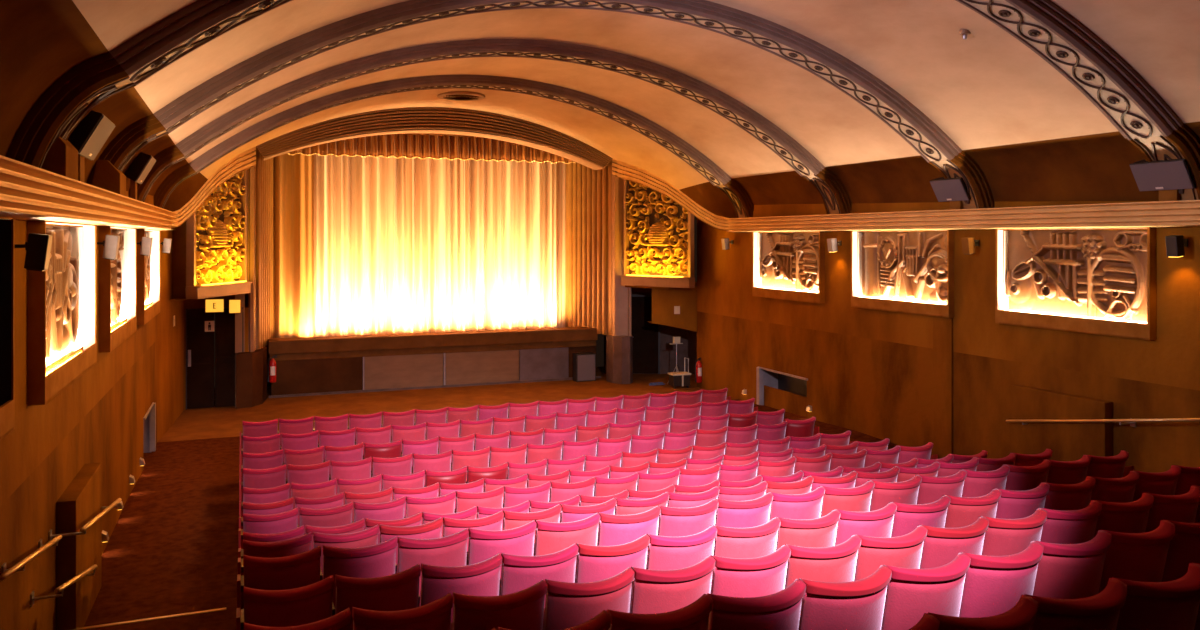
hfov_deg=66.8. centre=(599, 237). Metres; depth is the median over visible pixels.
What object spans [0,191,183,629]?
wall
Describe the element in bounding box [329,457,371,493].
seat
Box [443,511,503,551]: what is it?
seat
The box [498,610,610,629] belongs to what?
seat
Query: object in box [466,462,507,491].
seat
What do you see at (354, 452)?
seat
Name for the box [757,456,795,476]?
seat
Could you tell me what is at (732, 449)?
seat
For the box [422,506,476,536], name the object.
seat
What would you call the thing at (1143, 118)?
ceiling arch
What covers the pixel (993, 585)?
seat
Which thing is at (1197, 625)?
seat
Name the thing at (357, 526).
seat
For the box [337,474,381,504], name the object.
seat
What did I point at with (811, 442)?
seat
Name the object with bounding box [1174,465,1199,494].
seat
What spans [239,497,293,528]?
seat
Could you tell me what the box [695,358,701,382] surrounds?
fire extinguisher
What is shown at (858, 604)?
seat
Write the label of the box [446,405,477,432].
seat
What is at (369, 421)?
seat
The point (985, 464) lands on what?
seat
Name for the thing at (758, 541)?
seat
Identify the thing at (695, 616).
seat
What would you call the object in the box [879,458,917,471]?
seat
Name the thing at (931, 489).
seat
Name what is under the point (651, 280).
ledge
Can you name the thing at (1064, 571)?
seat
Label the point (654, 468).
seat
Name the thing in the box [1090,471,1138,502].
seat
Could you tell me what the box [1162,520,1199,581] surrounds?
seat
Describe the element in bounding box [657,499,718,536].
seat
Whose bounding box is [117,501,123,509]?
light
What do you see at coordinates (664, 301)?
wall
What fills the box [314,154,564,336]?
stage curtain
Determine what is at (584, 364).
speaker
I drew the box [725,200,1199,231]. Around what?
crown molding
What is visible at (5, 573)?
handrail
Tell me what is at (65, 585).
handrail
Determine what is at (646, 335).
door
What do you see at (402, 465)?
seat
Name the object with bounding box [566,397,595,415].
seat
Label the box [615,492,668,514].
seat
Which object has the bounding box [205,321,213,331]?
sign
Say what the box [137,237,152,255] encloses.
wall spotlight
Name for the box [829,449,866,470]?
seat
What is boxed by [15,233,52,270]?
loudspeaker
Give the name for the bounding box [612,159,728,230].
trim
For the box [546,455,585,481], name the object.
seat
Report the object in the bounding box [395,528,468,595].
seat
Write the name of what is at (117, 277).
box
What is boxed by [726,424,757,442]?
seat
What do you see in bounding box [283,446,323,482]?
seat
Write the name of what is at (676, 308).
wall switch
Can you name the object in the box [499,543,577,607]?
seat
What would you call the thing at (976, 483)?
seat
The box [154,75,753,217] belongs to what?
trim
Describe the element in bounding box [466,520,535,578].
seat
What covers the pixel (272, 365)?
fire extinguisher
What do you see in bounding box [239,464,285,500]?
seat
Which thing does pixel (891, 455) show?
seat
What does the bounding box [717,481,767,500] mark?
seat
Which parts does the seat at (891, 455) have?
backrest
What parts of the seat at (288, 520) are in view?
panel, backrest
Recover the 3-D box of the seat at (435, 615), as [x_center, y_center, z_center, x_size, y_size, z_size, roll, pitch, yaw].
[-1.056,2.351,4.762,0.511,0.982,0.545,0,0,-21]
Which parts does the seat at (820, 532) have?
backrest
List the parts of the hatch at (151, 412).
head rail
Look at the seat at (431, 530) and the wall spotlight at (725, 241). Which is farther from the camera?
the wall spotlight at (725, 241)
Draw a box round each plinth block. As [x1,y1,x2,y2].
[41,137,77,179]
[92,160,125,195]
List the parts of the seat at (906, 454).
backrest, panel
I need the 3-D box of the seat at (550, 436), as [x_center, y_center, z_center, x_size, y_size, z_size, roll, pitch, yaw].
[-0.634,3.266,13.482,0.511,0.982,0.545,0,0,-21]
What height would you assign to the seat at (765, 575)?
0.982 m
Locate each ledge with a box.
[185,281,252,298]
[620,274,694,287]
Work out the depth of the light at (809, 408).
18.90 m
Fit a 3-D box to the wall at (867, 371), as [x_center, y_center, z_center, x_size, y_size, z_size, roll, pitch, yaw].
[6.954,1.600,12.947,0.498,5.200,23.000,0,0,-21]
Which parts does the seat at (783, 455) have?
backrest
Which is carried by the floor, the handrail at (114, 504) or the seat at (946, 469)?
the seat at (946, 469)
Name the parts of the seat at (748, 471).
backrest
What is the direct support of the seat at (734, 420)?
on the floor
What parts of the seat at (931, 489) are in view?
backrest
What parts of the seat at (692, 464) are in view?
backrest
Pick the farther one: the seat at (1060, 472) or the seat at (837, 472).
the seat at (837, 472)
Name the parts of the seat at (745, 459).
backrest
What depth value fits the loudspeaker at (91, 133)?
7.89 m
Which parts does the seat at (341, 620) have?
backrest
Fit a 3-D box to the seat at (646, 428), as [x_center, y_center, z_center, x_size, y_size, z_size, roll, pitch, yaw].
[0.797,3.266,14.046,0.511,0.982,0.545,0,0,-22]
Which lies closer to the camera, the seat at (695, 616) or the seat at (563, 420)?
the seat at (695, 616)
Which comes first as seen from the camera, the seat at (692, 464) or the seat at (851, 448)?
the seat at (692, 464)
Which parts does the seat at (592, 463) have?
backrest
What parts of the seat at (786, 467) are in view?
backrest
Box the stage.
[268,327,597,394]
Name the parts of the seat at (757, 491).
backrest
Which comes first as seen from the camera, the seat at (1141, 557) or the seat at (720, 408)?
the seat at (1141, 557)
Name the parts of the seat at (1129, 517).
backrest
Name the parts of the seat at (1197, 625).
backrest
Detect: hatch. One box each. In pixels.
[143,402,155,451]
[757,367,807,416]
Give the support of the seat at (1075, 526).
on the floor
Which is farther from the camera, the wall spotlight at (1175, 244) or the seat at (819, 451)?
the seat at (819, 451)
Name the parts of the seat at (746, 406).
backrest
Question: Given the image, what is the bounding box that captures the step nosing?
[70,608,225,629]
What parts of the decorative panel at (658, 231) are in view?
grille frame, grille frame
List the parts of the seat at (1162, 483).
backrest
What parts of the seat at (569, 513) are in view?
backrest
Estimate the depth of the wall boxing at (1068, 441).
13.04 m
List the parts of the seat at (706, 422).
backrest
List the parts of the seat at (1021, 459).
backrest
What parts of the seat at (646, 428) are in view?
backrest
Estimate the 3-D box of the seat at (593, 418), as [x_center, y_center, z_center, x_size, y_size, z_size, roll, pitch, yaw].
[-0.021,3.241,14.723,0.511,0.982,0.544,0,0,-21]
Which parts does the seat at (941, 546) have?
backrest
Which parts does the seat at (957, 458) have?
backrest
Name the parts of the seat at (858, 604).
backrest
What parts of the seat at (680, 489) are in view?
backrest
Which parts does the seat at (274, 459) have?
panel, backrest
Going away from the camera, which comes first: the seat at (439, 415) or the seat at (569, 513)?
the seat at (569, 513)
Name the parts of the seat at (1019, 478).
backrest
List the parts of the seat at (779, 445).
backrest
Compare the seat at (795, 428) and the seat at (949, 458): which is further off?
the seat at (795, 428)
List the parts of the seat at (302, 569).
panel, leg, armrest, backrest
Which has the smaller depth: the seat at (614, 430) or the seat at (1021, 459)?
the seat at (1021, 459)
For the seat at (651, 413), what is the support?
on the floor
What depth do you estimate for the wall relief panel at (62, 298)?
8.65 m
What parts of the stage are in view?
panel, panel, panel, panel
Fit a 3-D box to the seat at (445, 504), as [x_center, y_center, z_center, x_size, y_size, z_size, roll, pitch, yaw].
[-1.773,3.101,9.380,0.511,0.982,0.545,0,0,-21]
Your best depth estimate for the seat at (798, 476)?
9.62 m
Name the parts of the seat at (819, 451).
backrest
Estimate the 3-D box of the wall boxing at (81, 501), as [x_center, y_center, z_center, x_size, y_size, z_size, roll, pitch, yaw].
[-5.135,3.061,8.994,0.160,1.321,1.502,0,0,-21]
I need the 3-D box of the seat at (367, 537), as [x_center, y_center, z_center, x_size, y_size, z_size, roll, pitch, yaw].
[-2.056,2.791,7.302,0.511,0.982,0.544,0,0,-21]
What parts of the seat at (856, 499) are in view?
backrest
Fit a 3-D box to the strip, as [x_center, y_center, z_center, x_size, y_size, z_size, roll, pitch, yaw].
[5.801,2.520,15.395,0.028,2.360,0.440,0,0,-21]
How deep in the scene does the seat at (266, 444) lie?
12.64 m
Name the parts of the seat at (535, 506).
backrest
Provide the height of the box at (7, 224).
1.485 m
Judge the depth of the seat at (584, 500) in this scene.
8.87 m
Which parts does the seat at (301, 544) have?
panel, armrest, backrest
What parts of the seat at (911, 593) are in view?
backrest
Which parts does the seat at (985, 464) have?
backrest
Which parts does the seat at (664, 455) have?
backrest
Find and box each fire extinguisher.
[267,355,276,382]
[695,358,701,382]
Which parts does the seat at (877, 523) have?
backrest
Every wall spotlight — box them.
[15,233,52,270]
[97,235,119,259]
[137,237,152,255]
[160,238,171,252]
[721,238,732,249]
[827,238,841,251]
[961,237,978,253]
[1165,235,1187,256]
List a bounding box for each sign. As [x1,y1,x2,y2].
[205,298,223,312]
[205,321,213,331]
[229,299,240,313]
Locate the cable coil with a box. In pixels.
[650,382,663,385]
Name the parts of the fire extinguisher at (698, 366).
label panel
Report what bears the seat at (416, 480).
on the floor
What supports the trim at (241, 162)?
attached to the wall at (179, 233)
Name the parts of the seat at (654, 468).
backrest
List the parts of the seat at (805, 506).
backrest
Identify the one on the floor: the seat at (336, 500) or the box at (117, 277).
the seat at (336, 500)
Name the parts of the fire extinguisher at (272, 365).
label panel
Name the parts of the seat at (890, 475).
backrest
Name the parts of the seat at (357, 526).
backrest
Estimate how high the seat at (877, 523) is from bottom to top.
0.982 m
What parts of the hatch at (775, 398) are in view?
head rail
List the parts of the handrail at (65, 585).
rail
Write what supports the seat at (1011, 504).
on the floor
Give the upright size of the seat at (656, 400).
0.982 m
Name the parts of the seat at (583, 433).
backrest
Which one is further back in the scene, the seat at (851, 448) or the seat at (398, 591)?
the seat at (851, 448)
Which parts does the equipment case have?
case trim, handle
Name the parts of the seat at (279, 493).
panel, backrest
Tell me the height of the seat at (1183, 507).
0.982 m
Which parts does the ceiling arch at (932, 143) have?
foot moulding, guilloche moulding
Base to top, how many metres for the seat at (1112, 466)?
0.982 m
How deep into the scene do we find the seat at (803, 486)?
8.58 m
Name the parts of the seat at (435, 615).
backrest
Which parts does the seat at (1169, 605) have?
backrest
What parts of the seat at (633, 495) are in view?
backrest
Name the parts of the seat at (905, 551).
backrest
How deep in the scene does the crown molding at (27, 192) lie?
7.18 m
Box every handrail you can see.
[0,535,61,580]
[30,564,96,606]
[48,498,121,541]
[1006,418,1199,426]
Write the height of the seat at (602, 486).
0.982 m
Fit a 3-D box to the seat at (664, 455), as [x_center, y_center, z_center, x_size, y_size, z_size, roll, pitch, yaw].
[0.950,3.281,12.257,0.511,0.982,0.545,0,0,-22]
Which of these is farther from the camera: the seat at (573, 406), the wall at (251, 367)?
the wall at (251, 367)
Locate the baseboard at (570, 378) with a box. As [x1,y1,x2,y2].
[269,376,600,397]
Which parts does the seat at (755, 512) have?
backrest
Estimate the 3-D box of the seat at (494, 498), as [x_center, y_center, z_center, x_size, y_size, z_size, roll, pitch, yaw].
[-1.296,3.101,9.568,0.511,0.982,0.544,0,0,-21]
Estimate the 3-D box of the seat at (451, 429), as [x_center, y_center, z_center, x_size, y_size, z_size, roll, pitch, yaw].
[-2.405,3.241,13.785,0.511,0.982,0.545,0,0,-21]
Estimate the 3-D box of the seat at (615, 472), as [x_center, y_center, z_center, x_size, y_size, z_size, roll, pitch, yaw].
[0.304,3.221,11.100,0.511,0.982,0.544,0,0,-21]
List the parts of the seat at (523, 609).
backrest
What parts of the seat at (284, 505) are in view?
backrest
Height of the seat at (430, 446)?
0.982 m
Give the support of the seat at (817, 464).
on the floor
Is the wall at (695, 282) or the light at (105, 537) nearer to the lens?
the light at (105, 537)
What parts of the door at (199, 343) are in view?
handle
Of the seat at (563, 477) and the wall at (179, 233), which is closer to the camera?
the seat at (563, 477)
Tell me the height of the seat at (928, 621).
0.982 m
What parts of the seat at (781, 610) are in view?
backrest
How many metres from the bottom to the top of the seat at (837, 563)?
0.982 m
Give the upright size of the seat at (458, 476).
0.982 m
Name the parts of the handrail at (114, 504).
rail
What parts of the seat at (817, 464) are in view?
backrest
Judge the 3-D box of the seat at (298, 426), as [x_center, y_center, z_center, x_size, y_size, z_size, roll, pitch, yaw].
[-4.657,3.211,13.909,0.511,0.982,0.545,0,0,-21]
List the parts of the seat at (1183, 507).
backrest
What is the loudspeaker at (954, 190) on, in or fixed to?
on the crown molding at (1185, 213)
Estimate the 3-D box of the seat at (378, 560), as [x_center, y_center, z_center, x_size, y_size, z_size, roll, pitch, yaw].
[-1.723,2.611,6.455,0.512,0.982,0.544,0,0,-21]
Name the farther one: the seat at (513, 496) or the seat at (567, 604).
the seat at (513, 496)
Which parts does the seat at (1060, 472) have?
backrest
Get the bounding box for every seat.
[236,575,333,629]
[237,546,320,608]
[238,525,303,558]
[238,532,311,629]
[239,449,282,481]
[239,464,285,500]
[239,483,289,516]
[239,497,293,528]
[239,507,297,548]
[240,419,277,448]
[240,433,279,464]
[244,608,350,629]
[278,416,313,447]
[280,430,318,464]
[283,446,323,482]
[286,461,329,497]
[289,478,335,508]
[295,492,343,526]
[297,502,352,534]
[305,518,364,548]
[313,414,347,443]
[313,524,378,573]
[318,427,354,460]
[320,537,396,608]
[323,442,362,479]
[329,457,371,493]
[332,564,420,629]
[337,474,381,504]
[345,487,392,521]
[348,411,381,441]
[352,496,405,529]
[352,593,452,629]
[355,425,390,457]
[363,439,401,472]
[365,512,421,543]
[371,453,412,490]
[379,517,442,564]
[381,409,414,441]
[382,470,424,500]
[390,422,425,454]
[393,483,438,517]
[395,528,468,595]
[401,436,438,470]
[404,491,455,524]
[411,450,451,486]
[414,407,446,435]
[418,553,501,629]
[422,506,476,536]
[425,420,459,449]
[425,466,466,496]
[438,433,474,463]
[439,478,483,510]
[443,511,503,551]
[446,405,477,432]
[451,447,489,480]
[451,579,546,629]
[454,486,503,518]
[459,417,492,445]
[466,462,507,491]
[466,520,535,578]
[474,431,509,460]
[477,403,508,429]
[477,500,529,529]
[484,474,527,501]
[489,443,526,471]
[492,415,524,438]
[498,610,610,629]
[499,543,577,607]
[503,481,550,507]
[503,504,561,542]
[507,459,546,487]
[508,401,538,427]
[509,428,543,453]
[524,412,556,431]
[526,440,562,468]
[527,470,569,497]
[529,495,579,511]
[533,513,599,557]
[537,399,567,415]
[542,425,576,445]
[543,567,633,629]
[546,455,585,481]
[549,477,595,501]
[555,410,586,428]
[560,498,616,522]
[561,437,597,462]
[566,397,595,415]
[568,466,609,482]
[575,423,608,441]
[575,534,649,582]
[579,489,628,505]
[584,452,621,470]
[586,408,616,426]
[594,395,623,410]
[594,472,638,496]
[596,434,631,455]
[597,506,660,545]
[607,594,712,629]
[608,420,640,438]
[609,462,648,477]
[615,406,645,423]
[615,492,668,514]
[621,448,657,466]
[622,393,650,408]
[627,484,674,499]
[629,555,715,613]
[630,432,664,452]
[637,468,679,490]
[639,418,670,435]
[644,404,673,420]
[646,525,716,569]
[648,458,686,473]
[649,391,676,406]
[656,445,692,462]
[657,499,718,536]
[663,429,696,449]
[667,486,718,507]
[669,415,700,432]
[673,402,701,418]
[673,480,719,493]
[675,389,702,404]
[678,464,719,485]
[686,454,723,469]
[691,442,725,458]
[695,426,727,445]
[699,413,729,429]
[700,400,728,416]
[701,388,730,402]
[707,579,805,629]
[710,545,790,597]
[713,517,780,558]
[715,492,772,527]
[717,475,762,487]
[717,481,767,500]
[718,460,758,480]
[722,451,758,465]
[725,439,758,455]
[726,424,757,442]
[727,398,757,413]
[728,411,757,426]
[756,409,787,424]
[756,421,786,439]
[757,436,790,451]
[757,448,792,461]
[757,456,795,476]
[761,470,803,482]
[765,476,813,493]
[769,486,824,520]
[776,509,840,549]
[785,417,818,436]
[785,535,860,587]
[789,433,820,448]
[792,444,825,457]
[794,453,831,473]
[798,565,891,629]
[801,466,842,479]
[811,471,857,490]
[819,430,853,445]
[820,480,874,516]
[824,441,858,454]
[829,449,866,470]
[835,502,896,544]
[841,462,881,475]
[854,525,926,580]
[855,466,899,486]
[856,438,889,452]
[864,446,900,466]
[870,475,921,510]
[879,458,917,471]
[881,553,970,629]
[891,495,950,536]
[897,442,937,462]
[897,461,939,481]
[909,613,939,629]
[916,454,953,467]
[917,470,966,503]
[920,516,988,568]
[928,594,1037,629]
[936,457,978,476]
[945,489,1000,527]
[952,450,987,462]
[959,541,1043,617]
[962,464,1009,496]
[976,453,1016,470]
[981,508,1046,555]
[995,482,1049,518]
[1005,460,1050,490]
[1014,449,1052,465]
[1024,578,1126,629]
[1033,530,1111,598]
[1040,500,1101,543]
[1044,476,1095,510]
[1045,455,1090,483]
[1086,450,1133,477]
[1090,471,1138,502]
[1094,493,1153,536]
[1099,520,1174,592]
[1112,563,1199,629]
[1132,465,1180,500]
[1145,486,1199,531]
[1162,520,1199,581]
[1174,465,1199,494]
[1192,562,1199,629]
[1194,486,1199,522]
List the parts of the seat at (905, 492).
backrest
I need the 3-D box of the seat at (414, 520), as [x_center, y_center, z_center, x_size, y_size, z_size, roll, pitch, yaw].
[-1.917,3.006,8.346,0.512,0.982,0.544,0,0,-22]
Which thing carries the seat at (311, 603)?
on the floor
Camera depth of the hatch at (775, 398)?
20.10 m
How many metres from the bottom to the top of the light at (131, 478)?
0.115 m
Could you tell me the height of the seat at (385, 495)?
0.982 m
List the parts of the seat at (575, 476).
backrest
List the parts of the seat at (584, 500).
backrest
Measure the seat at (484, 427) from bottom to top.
0.982 m
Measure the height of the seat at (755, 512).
0.982 m
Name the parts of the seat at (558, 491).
backrest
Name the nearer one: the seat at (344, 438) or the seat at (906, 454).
the seat at (906, 454)
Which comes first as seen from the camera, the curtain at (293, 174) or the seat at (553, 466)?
the seat at (553, 466)
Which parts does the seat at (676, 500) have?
backrest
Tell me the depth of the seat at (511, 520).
7.65 m
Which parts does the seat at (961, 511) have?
backrest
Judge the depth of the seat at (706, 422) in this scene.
14.21 m
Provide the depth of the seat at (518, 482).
10.32 m
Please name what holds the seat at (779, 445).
on the floor
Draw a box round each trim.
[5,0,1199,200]
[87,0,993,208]
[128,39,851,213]
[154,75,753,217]
[171,147,255,228]
[256,107,612,169]
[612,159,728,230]
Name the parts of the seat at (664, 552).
backrest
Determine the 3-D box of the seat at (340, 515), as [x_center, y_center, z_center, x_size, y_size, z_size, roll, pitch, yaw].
[-2.727,3.101,9.005,0.511,0.982,0.545,0,0,-22]
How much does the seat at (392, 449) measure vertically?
0.982 m
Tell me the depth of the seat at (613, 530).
6.99 m
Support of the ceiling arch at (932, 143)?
attached to the wall at (98, 417)
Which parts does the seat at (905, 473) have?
backrest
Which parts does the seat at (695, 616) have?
backrest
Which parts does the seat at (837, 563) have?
backrest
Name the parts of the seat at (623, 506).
backrest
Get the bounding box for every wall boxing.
[56,463,101,629]
[1012,385,1112,460]
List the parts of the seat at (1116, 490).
backrest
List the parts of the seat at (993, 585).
backrest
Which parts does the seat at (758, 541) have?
backrest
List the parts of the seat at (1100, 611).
backrest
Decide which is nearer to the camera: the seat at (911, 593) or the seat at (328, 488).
the seat at (911, 593)
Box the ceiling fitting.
[959,29,970,39]
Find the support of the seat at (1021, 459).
on the floor
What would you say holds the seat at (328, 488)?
on the floor
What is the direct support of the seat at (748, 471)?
on the floor
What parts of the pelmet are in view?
hem trim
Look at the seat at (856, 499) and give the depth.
7.74 m
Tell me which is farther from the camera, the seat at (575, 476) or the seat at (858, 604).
the seat at (575, 476)
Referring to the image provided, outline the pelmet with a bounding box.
[287,134,575,163]
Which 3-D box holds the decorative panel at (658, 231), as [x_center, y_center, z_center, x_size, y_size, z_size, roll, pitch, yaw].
[1.459,-0.375,23.412,2.168,3.250,0.318,0,0,40]
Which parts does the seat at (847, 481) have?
backrest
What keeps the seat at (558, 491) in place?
on the floor
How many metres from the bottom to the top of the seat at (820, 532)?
0.982 m
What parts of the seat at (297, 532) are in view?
panel, backrest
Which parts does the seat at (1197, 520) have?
backrest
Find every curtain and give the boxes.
[274,153,313,337]
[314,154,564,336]
[565,161,610,334]
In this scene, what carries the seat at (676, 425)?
on the floor
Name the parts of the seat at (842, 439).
backrest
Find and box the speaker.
[573,352,595,381]
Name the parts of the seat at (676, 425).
backrest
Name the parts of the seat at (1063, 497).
backrest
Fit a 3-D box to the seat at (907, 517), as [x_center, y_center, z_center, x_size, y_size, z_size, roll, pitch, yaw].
[2.425,2.501,7.110,0.511,0.982,0.545,0,0,-21]
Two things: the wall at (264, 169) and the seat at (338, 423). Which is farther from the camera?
the wall at (264, 169)
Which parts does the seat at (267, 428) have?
backrest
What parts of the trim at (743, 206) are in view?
foot moulding, guilloche moulding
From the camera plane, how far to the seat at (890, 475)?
8.96 m
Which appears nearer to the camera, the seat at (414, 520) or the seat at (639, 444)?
the seat at (414, 520)
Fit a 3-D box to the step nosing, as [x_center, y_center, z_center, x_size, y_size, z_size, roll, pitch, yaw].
[-4.263,3.587,8.522,1.411,0.026,0.042,0,0,-21]
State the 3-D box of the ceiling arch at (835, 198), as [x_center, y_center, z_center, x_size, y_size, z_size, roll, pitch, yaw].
[-1.074,-1.862,15.708,12.778,3.016,0.700,0,0,-21]
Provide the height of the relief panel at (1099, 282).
1.485 m
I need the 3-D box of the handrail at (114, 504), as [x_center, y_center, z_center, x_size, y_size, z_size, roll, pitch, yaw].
[-5.059,2.765,8.997,0.325,0.471,2.357,0,0,-21]
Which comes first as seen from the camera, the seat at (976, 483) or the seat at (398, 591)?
the seat at (398, 591)
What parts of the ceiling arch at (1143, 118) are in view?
foot moulding, guilloche moulding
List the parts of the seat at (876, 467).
backrest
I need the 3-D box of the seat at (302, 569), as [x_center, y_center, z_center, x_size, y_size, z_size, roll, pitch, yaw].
[-2.216,2.611,6.277,0.534,0.982,0.574,0,0,-21]
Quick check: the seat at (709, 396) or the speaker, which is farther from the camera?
the speaker
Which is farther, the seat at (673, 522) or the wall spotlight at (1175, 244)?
the wall spotlight at (1175, 244)
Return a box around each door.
[186,307,242,409]
[631,295,659,373]
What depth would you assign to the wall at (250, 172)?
20.91 m
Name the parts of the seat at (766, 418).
backrest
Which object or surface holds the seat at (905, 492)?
on the floor
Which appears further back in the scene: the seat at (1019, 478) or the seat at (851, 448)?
the seat at (851, 448)
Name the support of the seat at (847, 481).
on the floor
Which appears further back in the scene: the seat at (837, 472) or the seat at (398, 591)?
the seat at (837, 472)
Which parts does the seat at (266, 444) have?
backrest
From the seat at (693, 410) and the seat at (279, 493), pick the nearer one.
the seat at (279, 493)
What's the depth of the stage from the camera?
23.29 m
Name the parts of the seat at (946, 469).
backrest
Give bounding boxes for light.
[102,530,108,541]
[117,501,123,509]
[129,475,134,483]
[140,457,144,465]
[806,405,811,411]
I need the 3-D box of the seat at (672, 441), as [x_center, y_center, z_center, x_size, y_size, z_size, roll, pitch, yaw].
[1.108,3.271,13.255,0.511,0.982,0.544,0,0,-21]
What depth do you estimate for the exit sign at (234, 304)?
20.57 m
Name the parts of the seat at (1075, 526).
backrest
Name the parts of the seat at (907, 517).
backrest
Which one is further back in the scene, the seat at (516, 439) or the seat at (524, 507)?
the seat at (516, 439)
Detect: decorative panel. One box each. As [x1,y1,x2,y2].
[185,170,252,298]
[620,179,694,287]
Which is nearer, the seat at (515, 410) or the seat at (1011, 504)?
the seat at (1011, 504)
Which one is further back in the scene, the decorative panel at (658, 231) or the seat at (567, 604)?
the decorative panel at (658, 231)
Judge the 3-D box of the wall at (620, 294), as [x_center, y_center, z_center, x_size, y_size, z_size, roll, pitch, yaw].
[0.432,0.850,24.387,0.816,6.100,0.256,0,0,38]
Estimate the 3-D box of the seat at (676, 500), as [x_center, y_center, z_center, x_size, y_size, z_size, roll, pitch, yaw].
[0.805,2.791,8.428,0.511,0.982,0.544,0,0,-22]
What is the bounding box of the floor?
[83,366,896,629]
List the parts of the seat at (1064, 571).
backrest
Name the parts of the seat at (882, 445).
backrest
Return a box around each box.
[0,217,14,439]
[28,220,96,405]
[99,226,136,352]
[137,229,159,324]
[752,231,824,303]
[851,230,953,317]
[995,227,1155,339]
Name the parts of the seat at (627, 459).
backrest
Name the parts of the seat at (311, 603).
panel, armrest, backrest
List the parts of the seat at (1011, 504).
backrest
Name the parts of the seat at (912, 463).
backrest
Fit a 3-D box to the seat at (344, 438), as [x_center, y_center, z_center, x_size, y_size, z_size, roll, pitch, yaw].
[-3.836,3.241,13.222,0.512,0.982,0.544,0,0,-21]
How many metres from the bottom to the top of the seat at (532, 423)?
0.982 m
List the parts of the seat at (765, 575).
backrest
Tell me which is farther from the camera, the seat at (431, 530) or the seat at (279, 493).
the seat at (279, 493)
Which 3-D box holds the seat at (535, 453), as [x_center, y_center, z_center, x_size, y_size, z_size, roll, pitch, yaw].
[-0.799,3.271,12.504,0.512,0.982,0.544,0,0,-21]
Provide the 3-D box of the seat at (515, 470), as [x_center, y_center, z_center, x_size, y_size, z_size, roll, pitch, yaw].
[-0.958,3.281,11.507,0.511,0.982,0.545,0,0,-21]
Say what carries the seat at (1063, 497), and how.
on the floor
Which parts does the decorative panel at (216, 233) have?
grille frame, grille frame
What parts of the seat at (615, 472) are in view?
backrest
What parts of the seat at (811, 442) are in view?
backrest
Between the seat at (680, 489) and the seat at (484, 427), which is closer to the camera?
the seat at (680, 489)
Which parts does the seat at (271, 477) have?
panel, backrest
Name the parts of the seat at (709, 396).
backrest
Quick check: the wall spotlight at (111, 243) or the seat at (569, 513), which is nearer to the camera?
the seat at (569, 513)
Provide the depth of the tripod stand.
23.83 m
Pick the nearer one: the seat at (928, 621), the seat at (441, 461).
the seat at (928, 621)
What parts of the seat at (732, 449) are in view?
backrest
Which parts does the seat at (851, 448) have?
backrest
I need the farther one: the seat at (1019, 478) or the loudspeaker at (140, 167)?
the loudspeaker at (140, 167)
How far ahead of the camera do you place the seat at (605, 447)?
12.67 m
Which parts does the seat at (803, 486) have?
backrest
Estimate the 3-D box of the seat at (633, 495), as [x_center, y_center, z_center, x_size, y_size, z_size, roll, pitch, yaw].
[0.468,3.006,9.284,0.511,0.982,0.545,0,0,-22]
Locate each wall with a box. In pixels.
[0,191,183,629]
[169,293,249,409]
[173,221,212,297]
[233,346,266,408]
[235,150,254,407]
[255,147,274,349]
[267,346,595,385]
[604,287,696,373]
[606,335,632,383]
[611,160,630,335]
[625,282,696,288]
[647,288,696,331]
[697,201,1199,472]
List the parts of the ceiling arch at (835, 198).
foot moulding, guilloche moulding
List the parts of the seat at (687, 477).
backrest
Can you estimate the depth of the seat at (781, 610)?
4.26 m
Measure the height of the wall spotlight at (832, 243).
0.279 m
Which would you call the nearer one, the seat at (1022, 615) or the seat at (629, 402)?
the seat at (1022, 615)
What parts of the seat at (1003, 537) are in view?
backrest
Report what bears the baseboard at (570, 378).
attached to the wall at (268, 383)
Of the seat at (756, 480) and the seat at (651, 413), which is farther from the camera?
the seat at (651, 413)
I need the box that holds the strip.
[933,316,952,456]
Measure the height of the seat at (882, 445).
0.982 m
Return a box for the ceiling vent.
[437,91,484,100]
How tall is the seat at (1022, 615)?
0.982 m
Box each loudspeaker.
[67,110,114,182]
[125,152,155,199]
[930,177,970,209]
[1129,158,1195,200]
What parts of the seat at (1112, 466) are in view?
backrest, panel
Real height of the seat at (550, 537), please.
0.982 m
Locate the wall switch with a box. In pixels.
[674,306,679,313]
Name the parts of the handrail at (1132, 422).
rail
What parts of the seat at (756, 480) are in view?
backrest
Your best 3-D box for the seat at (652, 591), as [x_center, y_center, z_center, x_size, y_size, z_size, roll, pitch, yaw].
[0.374,2.351,5.325,0.511,0.982,0.545,0,0,-21]
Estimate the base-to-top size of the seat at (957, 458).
0.982 m
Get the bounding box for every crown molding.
[0,155,178,230]
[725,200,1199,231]
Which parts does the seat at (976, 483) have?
backrest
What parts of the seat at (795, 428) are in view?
backrest, panel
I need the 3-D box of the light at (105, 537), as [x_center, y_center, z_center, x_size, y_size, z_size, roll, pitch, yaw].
[-5.873,3.539,10.799,0.069,0.115,0.120,0,0,-21]
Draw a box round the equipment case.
[668,357,690,388]
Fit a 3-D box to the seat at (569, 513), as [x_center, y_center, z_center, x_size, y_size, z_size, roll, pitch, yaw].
[-0.149,2.791,8.053,0.511,0.982,0.544,0,0,-21]
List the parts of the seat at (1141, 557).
backrest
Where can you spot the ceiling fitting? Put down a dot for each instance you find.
(964, 32)
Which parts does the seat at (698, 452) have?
backrest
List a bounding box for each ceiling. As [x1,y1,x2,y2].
[0,0,1199,217]
[404,133,475,136]
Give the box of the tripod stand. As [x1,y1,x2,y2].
[667,337,682,383]
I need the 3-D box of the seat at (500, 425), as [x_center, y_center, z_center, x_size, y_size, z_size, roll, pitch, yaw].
[-1.451,3.241,14.160,0.512,0.982,0.544,0,0,-21]
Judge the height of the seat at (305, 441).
0.982 m
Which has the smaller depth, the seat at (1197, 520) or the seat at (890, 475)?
the seat at (1197, 520)
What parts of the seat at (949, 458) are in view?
backrest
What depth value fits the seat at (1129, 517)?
6.42 m
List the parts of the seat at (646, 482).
backrest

